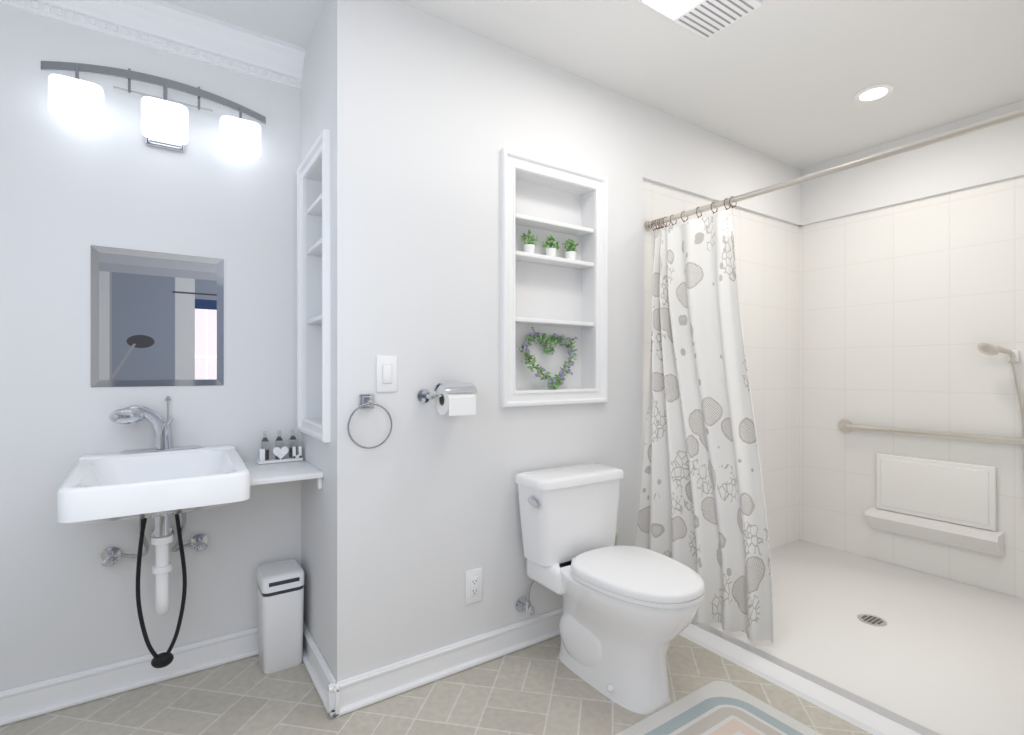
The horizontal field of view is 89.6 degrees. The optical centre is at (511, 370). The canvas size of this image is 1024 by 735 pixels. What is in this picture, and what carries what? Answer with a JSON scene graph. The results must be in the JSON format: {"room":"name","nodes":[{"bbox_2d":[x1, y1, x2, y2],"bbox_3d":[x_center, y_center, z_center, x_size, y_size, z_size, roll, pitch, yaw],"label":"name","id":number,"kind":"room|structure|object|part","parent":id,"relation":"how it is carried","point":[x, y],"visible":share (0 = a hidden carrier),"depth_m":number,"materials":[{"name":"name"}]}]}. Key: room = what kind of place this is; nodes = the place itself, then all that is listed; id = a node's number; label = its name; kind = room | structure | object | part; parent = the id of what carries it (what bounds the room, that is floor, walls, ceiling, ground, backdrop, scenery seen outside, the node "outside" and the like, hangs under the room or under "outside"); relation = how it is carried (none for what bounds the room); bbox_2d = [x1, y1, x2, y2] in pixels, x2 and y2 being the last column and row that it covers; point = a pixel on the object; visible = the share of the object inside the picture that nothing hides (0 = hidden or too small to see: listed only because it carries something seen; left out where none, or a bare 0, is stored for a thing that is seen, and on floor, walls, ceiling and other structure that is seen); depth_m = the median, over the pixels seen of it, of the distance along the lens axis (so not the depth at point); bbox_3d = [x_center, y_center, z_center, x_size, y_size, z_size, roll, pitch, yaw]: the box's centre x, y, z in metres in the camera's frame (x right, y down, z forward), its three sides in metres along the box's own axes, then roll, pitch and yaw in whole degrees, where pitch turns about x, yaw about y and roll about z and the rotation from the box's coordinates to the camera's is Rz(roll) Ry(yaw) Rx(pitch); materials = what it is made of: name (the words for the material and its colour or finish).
{"room":"bathroom","nodes":[
{"label":"bathroom","id":0,"kind":"room"},
{"bbox_2d":[0,4,300,690],"bbox_3d":[-1.639,-0.090,1.811,1.900,2.500,0.135,0,0,-34],"label":"wall","id":1,"kind":"structure","parent":0,"point":[71,194],"depth_m":1.87,"materials":[{"name":"white paint"}]},
{"bbox_2d":[0,627,257,725],"bbox_3d":[-1.599,1.107,1.738,1.685,0.105,0.032,0,0,-34],"label":"baseboard","id":2,"kind":"structure","parent":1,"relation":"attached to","point":[27,701],"depth_m":1.86,"materials":[{"name":"white wood"}]},
{"bbox_2d":[0,0,305,89],"bbox_3d":[-1.582,-1.272,1.714,1.685,0.135,0.090,0,0,-34],"label":"crown molding","id":3,"kind":"structure","parent":1,"relation":"attached to","point":[172,28],"depth_m":1.95,"materials":[{"name":"white"}]},
{"bbox_2d":[57,396,249,667],"bbox_3d":[-1.169,0.557,1.726,0.475,0.924,0.528,0,0,-34],"label":"wall-mounted sink","id":4,"kind":"object","parent":1,"relation":"attached to","point":[162,481],"visible":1,"depth_m":1.70,"materials":[{"name":"white ceramic"}]},
{"bbox_2d":[41,61,265,159],"bbox_3d":[-1.273,-0.950,1.890,0.675,0.230,0.140,0,0,-34],"label":"sconce","id":5,"kind":"object","parent":1,"relation":"attached to","point":[128,74],"depth_m":1.83,"materials":[{"name":"white glass"}]},
{"bbox_3d":[-1.259,-0.902,1.871,0.631,0.125,0.092,0,0,-34],"label":"vanity light sconce shade","id":6,"kind":"part","parent":5,"relation":"part of","materials":[{"name":"white glass"}]},
{"bbox_2d":[91,245,223,386],"bbox_3d":[-1.319,-0.192,1.940,0.412,0.503,0.006,0,0,-34],"label":"vanity mirror","id":7,"kind":"object","parent":1,"relation":"attached to","point":[157,318],"visible":1,"depth_m":1.93,"materials":[{"name":"white mirror"}]},
{"bbox_2d":[301,0,329,667],"bbox_3d":[-0.731,-0.090,2.060,0.115,2.500,0.465,0,0,-34],"label":"wall","id":8,"kind":"structure","parent":0,"point":[315,500],"depth_m":2.06,"materials":[{"name":"white paint"}]},
{"bbox_2d":[245,460,323,485],"bbox_3d":[-0.904,0.385,1.988,0.252,0.020,0.389,0,0,-34],"label":"shelf","id":9,"kind":"object","parent":8,"relation":"attached to","point":[269,473],"visible":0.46,"depth_m":1.89,"materials":[{"name":"white"}]},
{"bbox_2d":[256,430,302,463],"bbox_3d":[-0.954,0.311,2.118,0.170,0.125,0.062,0,0,-34],"label":"decor","id":10,"kind":"object","parent":9,"relation":"on","point":[280,451],"visible":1,"depth_m":2.10,"materials":[{"name":"white"}]},
{"bbox_2d":[297,129,329,442],"bbox_3d":[-0.775,-0.297,2.000,0.025,1.105,0.435,0,0,-34],"label":"trim","id":11,"kind":"structure","parent":8,"relation":"attached to","point":[319,150],"depth_m":1.95,"materials":[{"name":"white wood"}]},
{"bbox_2d":[307,194,321,324],"bbox_3d":[-0.727,-0.428,2.033,0.088,0.473,0.324,0,0,-34],"label":"niche shelf","id":12,"kind":"object","parent":8,"relation":"attached to","point":[315,209],"visible":0.29,"depth_m":2.07,"materials":[{"name":"white wood"}]},
{"bbox_2d":[317,478,321,488],"bbox_3d":[-0.719,0.418,1.926,0.013,0.044,0.030,0,0,-34],"label":"cleat","id":13,"kind":"object","parent":8,"relation":"attached to","point":[319,483],"visible":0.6,"depth_m":1.91,"materials":[{"name":"white"}]},
{"bbox_2d":[302,621,339,717],"bbox_3d":[-0.755,1.107,1.964,0.032,0.105,0.597,0,0,-34],"label":"baseboard","id":14,"kind":"structure","parent":8,"relation":"attached to","point":[319,670],"depth_m":1.89,"materials":[{"name":"white wood"}]},
{"bbox_2d":[0,635,872,734],"bbox_3d":[0.482,1.185,1.390,4.950,0.050,3.200,0,0,-34],"label":"floor","id":15,"kind":"structure","parent":0,"point":[540,688],"depth_m":1.78,"materials":[{"name":"tile"}]},
{"bbox_2d":[257,559,303,673],"bbox_3d":[-0.928,0.975,2.065,0.154,0.371,0.178,0,0,-34],"label":"trash bin","id":16,"kind":"object","parent":15,"relation":"on","point":[280,596],"visible":0.96,"depth_m":2.00,"materials":[{"name":"white plastic"}]},
{"bbox_2d":[515,463,704,714],"bbox_3d":[0.375,0.789,1.958,0.463,0.741,0.737,0,0,-34],"label":"toilet","id":17,"kind":"object","parent":15,"relation":"on","point":[629,613],"visible":1,"depth_m":1.89,"materials":[{"name":"white ceramic"}]},
{"bbox_2d":[616,681,821,734],"bbox_3d":[0.589,1.153,1.498,0.800,0.012,0.514,0,0,-34],"label":"rug","id":18,"kind":"object","parent":15,"relation":"on","point":[718,708],"visible":1,"depth_m":1.70,"materials":[{"name":"multicoloured fabric"}]},
{"bbox_2d":[693,539,1023,734],"bbox_3d":[1.730,1.147,2.392,1.560,0.025,1.570,0,0,-34],"label":"pan","id":19,"kind":"object","parent":15,"relation":"on","point":[940,655],"visible":0.88,"depth_m":2.20,"materials":[{"name":"white plastic"}]},
{"bbox_2d":[330,0,800,680],"bbox_3d":[0.525,-0.090,2.925,3.165,2.500,0.700,0,0,-34],"label":"wall","id":20,"kind":"structure","parent":0,"point":[431,116],"depth_m":2.06,"materials":[{"name":"white paint"}]},
{"bbox_2d":[347,394,392,448],"bbox_3d":[-0.495,0.176,1.786,0.159,0.189,0.052,0,0,-34],"label":"towel ring","id":21,"kind":"object","parent":20,"relation":"attached to","point":[366,401],"visible":0.96,"depth_m":1.79,"materials":[{"name":"silver metal"}]},
{"bbox_2d":[377,356,396,391],"bbox_3d":[-0.446,0.013,1.844,0.076,0.130,0.010,0,0,-34],"label":"switch plate","id":22,"kind":"object","parent":20,"relation":"attached to","point":[386,373],"visible":1,"depth_m":1.84,"materials":[{"name":"white plastic"}]},
{"bbox_2d":[328,607,562,718],"bbox_3d":[-0.023,1.107,2.116,1.417,0.105,0.032,0,0,-34],"label":"baseboard","id":23,"kind":"structure","parent":20,"relation":"attached to","point":[362,690],"depth_m":1.95,"materials":[{"name":"white wood"}]},
{"bbox_2d":[417,382,476,415],"bbox_3d":[-0.235,0.105,1.912,0.195,0.118,0.132,0,0,-34],"label":"toilet paper holder","id":24,"kind":"object","parent":20,"relation":"attached to","point":[454,399],"visible":1,"depth_m":1.88,"materials":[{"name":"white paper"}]},
{"bbox_2d":[465,567,481,604],"bbox_3d":[-0.150,0.854,2.043,0.076,0.132,0.009,0,0,-34],"label":"outlet plate","id":25,"kind":"object","parent":20,"relation":"attached to","point":[473,585],"visible":1,"depth_m":2.04,"materials":[{"name":"white plastic"}]},
{"bbox_2d":[519,327,577,388],"bbox_3d":[0.174,-0.053,2.326,0.341,0.281,0.081,0,0,-34],"label":"heart","id":26,"kind":"object","parent":20,"relation":"on","point":[550,343],"visible":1,"depth_m":2.32,"materials":[{"name":"green plant"}]},
{"bbox_2d":[501,148,607,407],"bbox_3d":[0.203,-0.377,2.272,0.586,1.058,0.025,0,0,-34],"label":"frame","id":27,"kind":"object","parent":20,"relation":"attached to","point":[512,162],"visible":0.96,"depth_m":2.22,"materials":[{"name":"white wood"}]},
{"bbox_2d":[516,213,593,326],"bbox_3d":[0.171,-0.433,2.321,0.453,0.454,0.088,0,0,-34],"label":"shelves","id":28,"kind":"object","parent":20,"relation":"attached to","point":[544,224],"visible":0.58,"depth_m":2.30,"materials":[{"name":"white wood"}]},
{"bbox_2d":[520,229,537,252],"bbox_3d":[0.077,-0.559,2.257,0.088,0.110,0.070,0,0,-34],"label":"plant pot","id":29,"kind":"object","parent":28,"relation":"on","point":[529,246],"visible":1,"depth_m":2.24,"materials":[{"name":"white"}]},
{"bbox_2d":[541,234,558,256],"bbox_3d":[0.176,-0.558,2.318,0.096,0.108,0.064,0,0,-34],"label":"plant pot","id":30,"kind":"object","parent":28,"relation":"on","point":[550,250],"visible":1,"depth_m":2.30,"materials":[{"name":"white"}]},
{"bbox_2d":[562,239,578,259],"bbox_3d":[0.269,-0.555,2.386,0.077,0.103,0.057,0,0,-34],"label":"plant pot","id":31,"kind":"object","parent":28,"relation":"on","point":[570,252],"visible":0.94,"depth_m":2.37,"materials":[{"name":"white"}]},
{"bbox_2d":[679,618,940,734],"bbox_3d":[1.039,1.143,1.914,0.120,0.034,1.548,0,0,-34],"label":"shower curb","id":32,"kind":"structure","parent":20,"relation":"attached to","point":[860,712],"depth_m":1.86,"materials":[{"name":"white acrylic"}]},
{"bbox_2d":[644,109,1023,230],"bbox_3d":[1.133,-0.740,1.990,0.054,0.054,1.569,0,0,-34],"label":"rail","id":33,"kind":"object","parent":20,"relation":"attached to","point":[981,125],"visible":0.88,"depth_m":1.82,"materials":[{"name":"silver metal"}]},
{"bbox_2d":[651,217,665,230],"bbox_3d":[0.740,-0.730,2.575,0.047,0.053,0.089,0,0,-34],"label":"curtain hook","id":34,"kind":"object","parent":33,"relation":"hanging from","point":[659,227],"depth_m":2.58,"materials":[{"name":"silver metal"}]},
{"bbox_2d":[635,209,772,641],"bbox_3d":[0.838,0.202,2.313,0.201,1.816,0.635,0,0,-34],"label":"shower curtain","id":35,"kind":"object","parent":34,"relation":"hanging from","point":[702,510],"visible":0.94,"depth_m":2.33,"materials":[{"name":"white fabric"}]},
{"bbox_2d":[162,0,1023,169],"bbox_3d":[0.482,-1.365,1.390,4.950,0.050,3.200,0,0,-34],"label":"ceiling","id":36,"kind":"structure","parent":0,"point":[785,81],"depth_m":2.20,"materials":[{"name":"white paint"}]},
{"bbox_2d":[637,0,762,39],"bbox_3d":[0.678,-1.327,1.859,0.400,0.024,0.240,0,0,-34],"label":"ceiling vent","id":37,"kind":"object","parent":36,"relation":"in","point":[705,19],"visible":0.98,"depth_m":1.90,"materials":[{"name":"white plastic"}]},
{"bbox_2d":[853,84,894,102],"bbox_3d":[1.746,-1.335,2.493,0.164,0.008,0.164,0,0,-34],"label":"recessed light","id":38,"kind":"object","parent":36,"relation":"in","point":[873,93],"visible":1,"depth_m":2.48,"materials":[{"name":"white plastic"}]},
{"bbox_2d":[800,100,1023,598],"bbox_3d":[2.411,-0.090,2.849,0.120,2.500,1.570,0,0,-34],"label":"wall","id":39,"kind":"structure","parent":0,"point":[911,280],"depth_m":2.94,"materials":[{"name":"white tile"}]},
{"bbox_2d":[838,420,1023,444],"bbox_3d":[2.330,0.350,2.843,0.060,0.080,1.010,0,0,-34],"label":"grab bar","id":40,"kind":"object","parent":39,"relation":"attached to","point":[845,426],"visible":1,"depth_m":2.84,"materials":[{"name":"silver metal"}]},
{"bbox_2d":[865,453,1003,556],"bbox_3d":[2.302,0.723,2.848,0.100,0.455,0.590,0,0,-34],"label":"shower seat","id":41,"kind":"object","parent":39,"relation":"attached to","point":[951,503],"visible":1,"depth_m":2.82,"materials":[{"name":"white plastic"}]},
{"bbox_2d":[977,343,1023,463],"bbox_3d":[2.448,0.281,2.583,0.154,0.837,0.168,0,0,-34],"label":"shower head","id":42,"kind":"object","parent":39,"relation":"attached to","point":[992,350],"visible":1,"depth_m":2.56}
]}

